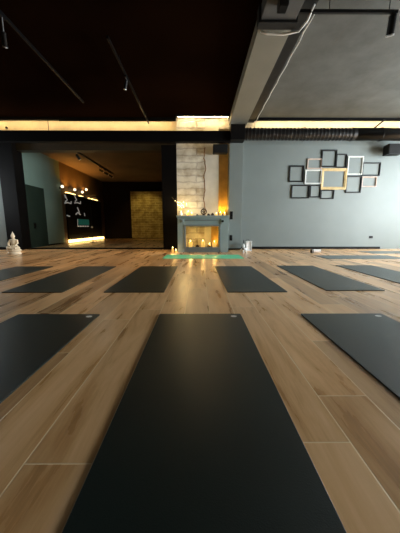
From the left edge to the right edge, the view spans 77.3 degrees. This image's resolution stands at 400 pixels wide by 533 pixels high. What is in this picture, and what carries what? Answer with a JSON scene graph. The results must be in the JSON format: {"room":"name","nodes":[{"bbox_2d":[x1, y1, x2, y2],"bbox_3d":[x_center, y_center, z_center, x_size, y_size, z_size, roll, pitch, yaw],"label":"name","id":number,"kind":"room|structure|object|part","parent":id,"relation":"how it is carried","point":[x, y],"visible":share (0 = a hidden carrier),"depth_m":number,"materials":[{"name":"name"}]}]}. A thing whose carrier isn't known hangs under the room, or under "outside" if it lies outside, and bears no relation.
{"room":"exercise studio","nodes":[
{"label":"exercise studio","id":0,"kind":"room"},
{"bbox_2d":[0,182,7,246],"bbox_3d":[-7.133,-2.240,7.803,2.230,3.400,0.400,0,9,0],"label":"wall","id":1,"kind":"structure","parent":0,"point":[3,234],"depth_m":7.76,"materials":[{"name":"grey paint"}]},
{"bbox_2d":[22,153,105,247],"bbox_3d":[-5.906,-2.815,11.567,0.230,3.360,7.200,0,9,0],"label":"wall","id":2,"kind":"structure","parent":0,"point":[41,170],"depth_m":10.08,"materials":[{"name":"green paint"}]},
{"bbox_2d":[25,184,48,247],"bbox_3d":[-5.726,-1.736,8.742,0.095,2.090,1.240,0,9,0],"label":"door","id":3,"kind":"structure","parent":2,"relation":"in","point":[35,198],"depth_m":8.84,"materials":[{"name":"green paint"}]},
{"bbox_2d":[64,192,101,242],"bbox_3d":[-5.747,-2.391,12.662,0.100,2.181,3.972,0,9,0],"label":"display board","id":4,"kind":"object","parent":2,"relation":"attached to","point":[79,212],"depth_m":12.21,"materials":[{"name":"black"}]},
{"bbox_3d":[-5.748,-3.449,12.531,0.100,0.050,3.700,0,9,0],"label":"led strip","id":5,"kind":"part","parent":4,"relation":"part of","materials":[{"name":"plastic"}]},
{"bbox_2d":[0,121,175,130],"bbox_3d":[-4.459,-4.160,7.617,7.580,0.450,0.200,0,9,0],"label":"wall","id":6,"kind":"structure","parent":0,"point":[12,125],"depth_m":7.51,"materials":[{"name":"beige paint"}]},
{"bbox_2d":[15,143,175,152],"bbox_3d":[-3.139,-3.737,7.667,4.860,0.400,0.250,0,9,0],"label":"lintel","id":7,"kind":"object","parent":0,"point":[21,147],"visible":0.43,"depth_m":7.56,"materials":[{"name":"paint"}]},
{"bbox_2d":[42,153,161,181],"bbox_3d":[-3.347,-4.591,11.403,5.350,0.200,7.400,0,9,0],"label":"ceiling","id":8,"kind":"structure","parent":0,"point":[125,167],"depth_m":10.93,"materials":[{"name":"paint"}]},
{"bbox_2d":[76,153,113,177],"bbox_3d":[-4.310,-4.165,10.351,0.221,0.312,4.600,0,9,0],"label":"track light","id":9,"kind":"object","parent":8,"relation":"attached to","point":[77,155],"visible":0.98,"depth_m":10.82,"materials":[{"name":"black metal"}]},
{"bbox_2d":[102,182,162,238],"bbox_3d":[-3.369,-3.394,15.237,5.350,3.360,0.200,0,9,0],"label":"wall","id":10,"kind":"structure","parent":0,"point":[116,195],"depth_m":15.08,"materials":[{"name":"black paint"}]},
{"bbox_2d":[130,191,162,237],"bbox_3d":[-3.203,-3.118,15.120,1.880,2.750,0.120,0,9,0],"label":"brick panel","id":11,"kind":"object","parent":10,"relation":"attached to","point":[146,206],"visible":0.86,"depth_m":15.06,"materials":[{"name":"brick"}]},
{"bbox_2d":[0,239,399,532],"bbox_3d":[0.067,-0.103,5.553,16.600,0.120,20.400,0,9,0],"label":"floor","id":12,"kind":"structure","parent":0,"point":[54,426],"depth_m":1.20,"materials":[{"name":"brown wood"}]},
{"bbox_2d":[6,232,21,254],"bbox_3d":[-4.856,-0.617,6.504,0.362,0.599,0.252,0,9,3],"label":"seated statue","id":13,"kind":"object","parent":12,"relation":"on","point":[13,249],"visible":1,"depth_m":6.46,"materials":[{"name":"beige stone"}]},
{"bbox_2d":[0,143,31,249],"bbox_3d":[-5.793,-2.240,7.801,0.450,3.400,0.420,0,9,0],"label":"column","id":14,"kind":"structure","parent":12,"relation":"on","point":[12,180],"depth_m":7.67,"materials":[{"name":"black paint"}]},
{"bbox_2d":[0,266,52,280],"bbox_3d":[-2.961,0.141,3.601,0.660,0.007,1.810,0,9,0],"label":"yoga mat","id":15,"kind":"object","parent":12,"relation":"on","point":[12,272],"visible":1,"depth_m":4.06,"materials":[{"name":"black rubber"}]},
{"bbox_2d":[0,314,99,403],"bbox_3d":[-1.136,0.530,1.138,0.660,0.007,1.810,0,9,0],"label":"yoga mat","id":16,"kind":"object","parent":12,"relation":"on","point":[28,342],"visible":1,"depth_m":1.56,"materials":[{"name":"black rubber"}]},
{"bbox_2d":[2,266,115,292],"bbox_3d":[-1.831,0.140,3.608,0.660,0.007,1.810,0,9,0],"label":"yoga mat","id":17,"kind":"object","parent":12,"relation":"on","point":[61,282],"visible":1,"depth_m":3.24,"materials":[{"name":"black rubber"}]},
{"bbox_2d":[68,237,103,242],"bbox_3d":[-5.687,-1.386,12.807,0.080,0.150,4.000,0,9,0],"label":"led strip","id":18,"kind":"object","parent":12,"relation":"on","point":[93,238],"visible":0.93,"depth_m":12.24,"materials":[{"name":"plastic"}]},
{"bbox_2d":[27,247,163,248],"bbox_3d":[-3.359,-0.588,8.097,4.420,0.045,0.100,0,9,0],"label":"trim","id":19,"kind":"structure","parent":12,"relation":"on","point":[126,247],"depth_m":8.05,"materials":[{"name":"black paint"}]},
{"bbox_2d":[104,266,177,292],"bbox_3d":[-0.726,0.139,3.615,0.660,0.007,1.810,0,9,0],"label":"yoga mat","id":20,"kind":"object","parent":12,"relation":"on","point":[145,279],"visible":1,"depth_m":3.24,"materials":[{"name":"black rubber"}]},
{"bbox_2d":[161,145,177,249],"bbox_3d":[-0.926,-2.095,7.844,0.445,3.100,0.440,0,9,0],"label":"pier","id":21,"kind":"object","parent":12,"relation":"on","point":[168,152],"visible":0.79,"depth_m":7.61,"materials":[{"name":"paint"}]},
{"bbox_2d":[176,118,204,246],"bbox_3d":[-0.280,-2.469,7.809,0.843,3.850,0.400,0,9,0],"label":"brick pier","id":22,"kind":"object","parent":12,"relation":"on","point":[190,161],"visible":0.64,"depth_m":7.57,"materials":[{"name":"white brick"}]},
{"bbox_2d":[203,148,205,213],"bbox_3d":[0.142,-2.587,7.593,0.090,1.953,0.026,0,9,0],"label":"trim","id":23,"kind":"structure","parent":22,"relation":"attached to","point":[204,148],"depth_m":7.58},
{"bbox_2d":[176,215,228,251],"bbox_3d":[0.075,-0.965,7.356,1.450,1.020,0.868,0,9,0],"label":"fireplace mantel","id":24,"kind":"object","parent":12,"relation":"on","point":[222,221],"visible":1,"depth_m":6.94,"materials":[{"name":"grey paint"}]},
{"bbox_2d":[174,200,186,214],"bbox_3d":[-0.552,-1.756,7.335,0.397,0.550,0.372,-6,11,-32],"label":"branch","id":25,"kind":"object","parent":24,"relation":"on","point":[181,208],"visible":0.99,"depth_m":7.30,"materials":[{"name":"plant"}]},
{"bbox_3d":[0.066,-0.830,6.986,1.019,0.670,0.042,0,9,0],"label":"opening moulding","id":26,"kind":"part","parent":24,"relation":"part of","materials":[{"name":"blue paint"}]},
{"bbox_2d":[176,215,228,218],"bbox_3d":[0.075,-1.427,7.287,1.450,0.085,0.860,0,9,0],"label":"mantel shelf","id":27,"kind":"object","parent":24,"relation":"attached to","point":[178,216],"depth_m":6.87,"materials":[{"name":"grey paint"}]},
{"bbox_3d":[0.066,-1.277,6.915,0.959,0.015,0.022,0,9,0],"label":"frieze moulding","id":28,"kind":"part","parent":24,"relation":"part of","materials":[{"name":"blue paint"}]},
{"bbox_2d":[162,255,243,258],"bbox_3d":[0.071,-0.239,6.007,1.850,0.007,0.760,0,9,0],"label":"yoga mat","id":29,"kind":"object","parent":12,"relation":"on","point":[166,256],"visible":1,"depth_m":5.79,"materials":[{"name":"green rubber"}]},
{"bbox_2d":[62,314,346,532],"bbox_3d":[0.007,0.529,1.145,0.660,0.007,1.810,0,9,0],"label":"yoga mat","id":30,"kind":"object","parent":12,"relation":"on","point":[201,437],"visible":1,"depth_m":0.79,"materials":[{"name":"black rubber"}]},
{"bbox_2d":[205,118,218,246],"bbox_3d":[0.353,-2.471,7.820,0.424,3.850,0.385,0,9,0],"label":"pier","id":31,"kind":"object","parent":12,"relation":"on","point":[211,124],"visible":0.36,"depth_m":7.59,"materials":[{"name":"white paint"}]},
{"bbox_2d":[213,144,227,154],"bbox_3d":[0.588,-3.412,7.313,0.424,0.237,0.320,0,9,0],"label":"loudspeaker","id":32,"kind":"object","parent":31,"relation":"attached to","point":[218,149],"visible":1,"depth_m":7.16,"materials":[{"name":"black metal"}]},
{"bbox_2d":[214,144,227,151],"bbox_3d":[0.589,-3.387,7.159,0.394,0.207,0.008,0,9,0],"label":"grille","id":33,"kind":"object","parent":32,"relation":"attached to","point":[217,147],"depth_m":7.16,"materials":[{"name":"black metal"}]},
{"bbox_2d":[245,239,251,250],"bbox_3d":[1.458,-0.646,7.500,0.180,0.345,0.150,0,9,0],"label":"jug","id":34,"kind":"object","parent":12,"relation":"on","point":[248,244],"visible":0.87,"depth_m":7.45,"materials":[{"name":"white ceramic"}]},
{"bbox_3d":[1.458,-0.614,7.505,0.140,0.240,0.100,0,9,0],"label":"lamp shade","id":35,"kind":"part","parent":34,"relation":"part of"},
{"bbox_2d":[215,266,286,291],"bbox_3d":[0.613,0.138,3.623,0.660,0.007,1.810,0,9,-1],"label":"yoga mat","id":36,"kind":"object","parent":12,"relation":"on","point":[234,278],"visible":1,"depth_m":3.30,"materials":[{"name":"black rubber"}]},
{"bbox_2d":[310,249,320,252],"bbox_3d":[3.139,-0.417,6.787,0.250,0.126,0.126,1,9,4],"label":"rolled towel","id":37,"kind":"object","parent":12,"relation":"on","point":[311,250],"visible":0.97,"depth_m":6.75,"materials":[{"name":"white fabric"}]},
{"bbox_2d":[278,266,384,290],"bbox_3d":[1.738,0.127,3.688,0.660,0.007,1.810,0,9,0],"label":"yoga mat","id":38,"kind":"object","parent":12,"relation":"on","point":[326,280],"visible":0.99,"depth_m":3.37,"materials":[{"name":"black rubber"}]},
{"bbox_2d":[301,313,399,398],"bbox_3d":[1.157,0.528,1.151,0.660,0.007,1.810,0,9,0],"label":"yoga mat","id":39,"kind":"object","parent":12,"relation":"on","point":[372,340],"visible":1,"depth_m":1.57,"materials":[{"name":"black rubber"}]},
{"bbox_2d":[314,255,399,258],"bbox_3d":[3.755,-0.224,5.910,1.810,0.007,0.660,0,9,0],"label":"yoga mat","id":40,"kind":"object","parent":12,"relation":"on","point":[322,256],"visible":1,"depth_m":5.80,"materials":[{"name":"grey rubber"}]},
{"bbox_2d":[335,265,399,283],"bbox_3d":[2.838,0.120,3.735,0.660,0.007,1.810,0,9,0],"label":"yoga mat","id":41,"kind":"object","parent":12,"relation":"on","point":[383,273],"visible":1,"depth_m":3.97,"materials":[{"name":"black rubber"}]},
{"bbox_2d":[359,251,399,253],"bbox_3d":[5.528,-0.400,7.027,1.810,0.007,0.660,0,9,0],"label":"yoga mat","id":42,"kind":"object","parent":12,"relation":"on","point":[372,252],"visible":1,"depth_m":6.93,"materials":[{"name":"grey rubber"}]},
{"bbox_2d":[0,0,399,120],"bbox_3d":[0.089,-3.494,1.321,16.600,0.200,13.100,0,9,0],"label":"ceiling","id":43,"kind":"structure","parent":0,"point":[177,56],"depth_m":4.78,"materials":[{"name":"paint"}]},
{"bbox_2d":[0,117,58,119],"bbox_3d":[-6.072,-4.294,7.247,3.950,0.070,0.030,0,9,0],"label":"trim","id":44,"kind":"structure","parent":43,"relation":"attached to","point":[1,118],"depth_m":7.24,"materials":[{"name":"black paint"}]},
{"bbox_2d":[0,10,83,102],"bbox_3d":[-2.909,-3.622,4.346,0.125,0.491,3.850,0,9,0],"label":"track light","id":45,"kind":"object","parent":43,"relation":"hanging from","point":[3,16],"visible":1,"depth_m":4.09,"materials":[{"name":"black metal"}]},
{"bbox_2d":[59,117,175,120],"bbox_3d":[-2.402,-4.282,7.271,3.390,0.100,0.030,0,9,0],"label":"trim","id":46,"kind":"structure","parent":43,"relation":"attached to","point":[60,118],"depth_m":7.26,"materials":[{"name":"black paint"}]},
{"bbox_2d":[106,36,148,123],"bbox_3d":[-1.511,-3.882,5.690,0.102,0.397,3.370,0,9,0],"label":"track light","id":47,"kind":"object","parent":43,"relation":"hanging from","point":[127,80],"visible":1,"depth_m":5.03,"materials":[{"name":"black metal"}]},
{"bbox_2d":[175,114,229,116],"bbox_3d":[0.075,-4.282,7.094,1.562,0.045,0.030,0,9,0],"label":"trim","id":48,"kind":"structure","parent":43,"relation":"attached to","point":[176,115],"depth_m":7.08,"materials":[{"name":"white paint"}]},
{"bbox_2d":[229,22,290,126],"bbox_3d":[1.117,-3.972,5.626,0.503,0.200,3.860,0,9,0],"label":"ceiling beam","id":49,"kind":"structure","parent":43,"relation":"attached to","point":[264,50],"depth_m":4.79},
{"bbox_2d":[248,0,318,122],"bbox_3d":[1.522,-3.355,1.276,0.255,0.060,12.550,0,9,0],"label":"trim","id":50,"kind":"structure","parent":49,"relation":"attached to","point":[291,40],"depth_m":4.63,"materials":[{"name":"metal"}]},
{"bbox_2d":[261,4,315,35],"bbox_3d":[1.294,-3.594,3.711,0.757,0.203,0.182,4,10,24],"label":"cable","id":51,"kind":"object","parent":49,"relation":"hanging from","point":[313,6],"visible":1,"depth_m":3.76,"materials":[{"name":"white plastic"}]},
{"bbox_2d":[261,0,304,19],"bbox_3d":[1.154,-2.991,-0.597,0.503,0.195,8.740,0,9,0],"label":"beam","id":52,"kind":"structure","parent":43,"relation":"attached to","point":[268,7],"depth_m":3.46,"materials":[{"name":"concrete"}]},
{"bbox_2d":[257,4,297,29],"bbox_3d":[1.129,-3.644,3.653,0.563,0.232,0.140,0,9,0],"label":"clamp","id":53,"kind":"object","parent":52,"relation":"attached to","point":[261,24],"visible":0.94,"depth_m":3.64,"materials":[{"name":"metal"}]},
{"bbox_3d":[1.129,-3.545,3.669,0.563,0.031,0.140,0,9,0],"label":"plate","id":54,"kind":"part","parent":53,"relation":"part of","materials":[{"name":"metal"}]},
{"bbox_2d":[277,0,288,13],"bbox_3d":[1.097,-3.457,3.308,0.120,0.103,0.140,0,9,0],"label":"junction box","id":55,"kind":"object","parent":52,"relation":"attached to","point":[282,5],"visible":1,"depth_m":3.28,"materials":[{"name":"black plastic"}]},
{"bbox_3d":[1.097,-3.410,3.315,0.110,0.008,0.130,0,9,0],"label":"lid","id":56,"kind":"part","parent":55,"relation":"part of","materials":[{"name":"black paint"}]},
{"bbox_2d":[248,118,399,120],"bbox_3d":[4.755,-4.304,7.312,6.795,0.070,0.030,0,9,0],"label":"trim","id":57,"kind":"structure","parent":43,"relation":"attached to","point":[258,119],"depth_m":7.30,"materials":[{"name":"black paint"}]},
{"bbox_2d":[299,0,398,36],"bbox_3d":[2.084,-3.535,3.569,1.457,0.421,0.170,0,9,0],"label":"track light","id":58,"kind":"object","parent":43,"relation":"hanging from","point":[392,18],"visible":0.99,"depth_m":3.52,"materials":[{"name":"black metal"}]},
{"bbox_3d":[2.076,-3.601,3.534,1.440,0.040,0.036,0,9,0],"label":"track rail","id":59,"kind":"part","parent":58,"relation":"part of","materials":[{"name":"black metal"}]},
{"bbox_2d":[211,153,227,246],"bbox_3d":[0.610,-2.498,7.992,0.520,3.850,0.240,0,9,0],"label":"recess back","id":60,"kind":"structure","parent":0,"point":[223,159],"depth_m":7.89,"materials":[{"name":"paint"}]},
{"bbox_2d":[219,118,229,130],"bbox_3d":[0.719,-4.212,7.469,0.306,0.300,0.260,0,9,0],"label":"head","id":61,"kind":"structure","parent":0,"point":[223,122],"depth_m":7.34},
{"bbox_2d":[255,14,314,127],"bbox_3d":[1.650,-3.812,5.532,0.045,0.315,3.899,0,9,0],"label":"cable","id":62,"kind":"object","parent":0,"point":[314,14],"visible":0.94,"depth_m":4.69,"materials":[{"name":"white plastic"}]},
{"bbox_2d":[241,140,399,248],"bbox_3d":[4.811,-2.489,7.938,7.080,3.850,0.200,0,9,0],"label":"wall","id":63,"kind":"structure","parent":0,"point":[271,217],"depth_m":7.88,"materials":[{"name":"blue paint"}]},
{"bbox_2d":[227,125,243,247],"bbox_3d":[1.070,-2.370,7.757,0.404,3.570,0.550,0,9,0],"label":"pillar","id":64,"kind":"structure","parent":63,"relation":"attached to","point":[235,150],"depth_m":7.52,"materials":[{"name":"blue paint"}]},
{"bbox_2d":[289,165,304,181],"bbox_3d":[2.991,-2.874,7.746,0.455,0.492,0.033,0,9,0],"label":"picture frame","id":65,"kind":"object","parent":63,"relation":"attached to","point":[290,166],"visible":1,"depth_m":7.72,"materials":[{"name":"black wood"}]},
{"bbox_2d":[291,185,309,197],"bbox_3d":[3.143,-2.345,7.830,0.562,0.412,0.033,0,9,0],"label":"picture frame","id":66,"kind":"object","parent":63,"relation":"attached to","point":[292,185],"visible":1,"depth_m":7.82,"materials":[{"name":"black wood"}]},
{"bbox_2d":[240,247,379,248],"bbox_3d":[3.561,-0.607,8.117,4.580,0.075,0.018,0,9,0],"label":"baseboard","id":67,"kind":"structure","parent":63,"relation":"attached to","point":[241,247],"depth_m":8.11,"materials":[{"name":"black paint"}]},
{"bbox_2d":[304,170,321,183],"bbox_3d":[3.518,-2.784,7.763,0.524,0.428,0.033,0,9,0],"label":"picture frame","id":68,"kind":"object","parent":63,"relation":"attached to","point":[305,170],"visible":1,"depth_m":7.76,"materials":[{"name":"white wood"}]},
{"bbox_2d":[229,119,399,142],"bbox_3d":[4.493,-3.920,7.272,7.281,0.644,0.676,0,9,0],"label":"ventilation duct","id":69,"kind":"object","parent":63,"relation":"attached to","point":[239,133],"visible":1,"depth_m":7.00,"materials":[{"name":"black metal"}]},
{"bbox_2d":[307,158,321,168],"bbox_3d":[3.528,-3.165,7.703,0.454,0.308,0.033,0,9,0],"label":"picture frame","id":70,"kind":"object","parent":63,"relation":"attached to","point":[308,159],"visible":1,"depth_m":7.68,"materials":[{"name":"beige wood"}]},
{"bbox_2d":[310,185,320,196],"bbox_3d":[3.615,-2.361,7.831,0.335,0.381,0.033,0,9,0],"label":"picture frame","id":71,"kind":"object","parent":63,"relation":"attached to","point":[310,185],"visible":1,"depth_m":7.82,"materials":[{"name":"black wood"}]},
{"bbox_2d":[245,121,399,127],"bbox_3d":[4.711,-4.162,7.565,6.880,0.430,0.011,0,9,0],"label":"trim","id":72,"kind":"structure","parent":63,"relation":"attached to","point":[330,124],"depth_m":7.53,"materials":[{"name":"beige paint"}]},
{"bbox_2d":[320,190,334,198],"bbox_3d":[3.999,-2.262,7.849,0.418,0.280,0.033,0,9,0],"label":"picture frame","id":73,"kind":"object","parent":63,"relation":"attached to","point":[321,190],"visible":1,"depth_m":7.84,"materials":[{"name":"black wood"}]},
{"bbox_2d":[321,150,337,166],"bbox_3d":[3.966,-3.320,7.681,0.471,0.503,0.033,0,9,0],"label":"picture frame","id":74,"kind":"object","parent":63,"relation":"attached to","point":[322,150],"visible":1,"depth_m":7.68,"materials":[{"name":"black wood"}]},
{"bbox_2d":[320,168,347,189],"bbox_3d":[4.162,-2.722,7.777,0.806,0.638,0.033,0,9,0],"label":"picture frame","id":75,"kind":"object","parent":63,"relation":"attached to","point":[345,170],"visible":1,"depth_m":7.77,"materials":[{"name":"beige wood"}]},
{"bbox_2d":[335,154,346,167],"bbox_3d":[4.350,-3.253,7.694,0.322,0.403,0.033,0,9,0],"label":"picture frame","id":76,"kind":"object","parent":63,"relation":"attached to","point":[337,154],"visible":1,"depth_m":7.69,"materials":[{"name":"black wood"}]},
{"bbox_2d":[345,176,361,192],"bbox_3d":[4.800,-2.563,7.806,0.484,0.516,0.033,0,9,0],"label":"picture frame","id":77,"kind":"object","parent":63,"relation":"attached to","point":[347,176],"visible":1,"depth_m":7.80,"materials":[{"name":"black wood"}]},
{"bbox_2d":[347,156,363,174],"bbox_3d":[4.793,-3.120,7.718,0.479,0.546,0.033,0,9,0],"label":"picture frame","id":78,"kind":"object","parent":63,"relation":"attached to","point":[362,157],"visible":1,"depth_m":7.71,"materials":[{"name":"white wood"}]},
{"bbox_2d":[361,176,376,186],"bbox_3d":[5.276,-2.643,7.796,0.463,0.314,0.033,0,9,0],"label":"picture frame","id":79,"kind":"object","parent":63,"relation":"attached to","point":[375,177],"visible":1,"depth_m":7.78,"materials":[{"name":"beige wood"}]},
{"bbox_2d":[361,162,380,175],"bbox_3d":[5.301,-3.014,7.738,0.562,0.401,0.033,0,9,0],"label":"picture frame","id":80,"kind":"object","parent":63,"relation":"attached to","point":[379,163],"visible":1,"depth_m":7.71,"materials":[{"name":"black wood"}]},
{"bbox_2d":[382,144,399,155],"bbox_3d":[5.720,-3.466,7.481,0.427,0.287,0.408,0,9,0],"label":"loudspeaker","id":81,"kind":"object","parent":63,"relation":"attached to","point":[389,149],"visible":1,"depth_m":7.30,"materials":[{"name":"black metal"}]},
{"bbox_2d":[389,144,399,152],"bbox_3d":[5.721,-3.435,7.284,0.397,0.257,0.008,0,9,0],"label":"grille","id":82,"kind":"object","parent":81,"relation":"attached to","point":[393,148],"depth_m":7.28,"materials":[{"name":"black metal"}]},
{"bbox_3d":[-8.111,-1.478,1.540,0.200,3.850,12.600,0,9,0],"label":"wall","id":83,"kind":"structure","parent":0,"visible":0},
{"bbox_2d":[0,130,230,143],"bbox_3d":[-3.586,-3.692,7.125,8.920,0.290,0.170,0,9,0],"label":"crossbeam","id":84,"kind":"object","parent":83,"relation":"attached to","point":[6,136],"visible":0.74,"depth_m":7.05,"materials":[{"name":"black paint"}]}
]}

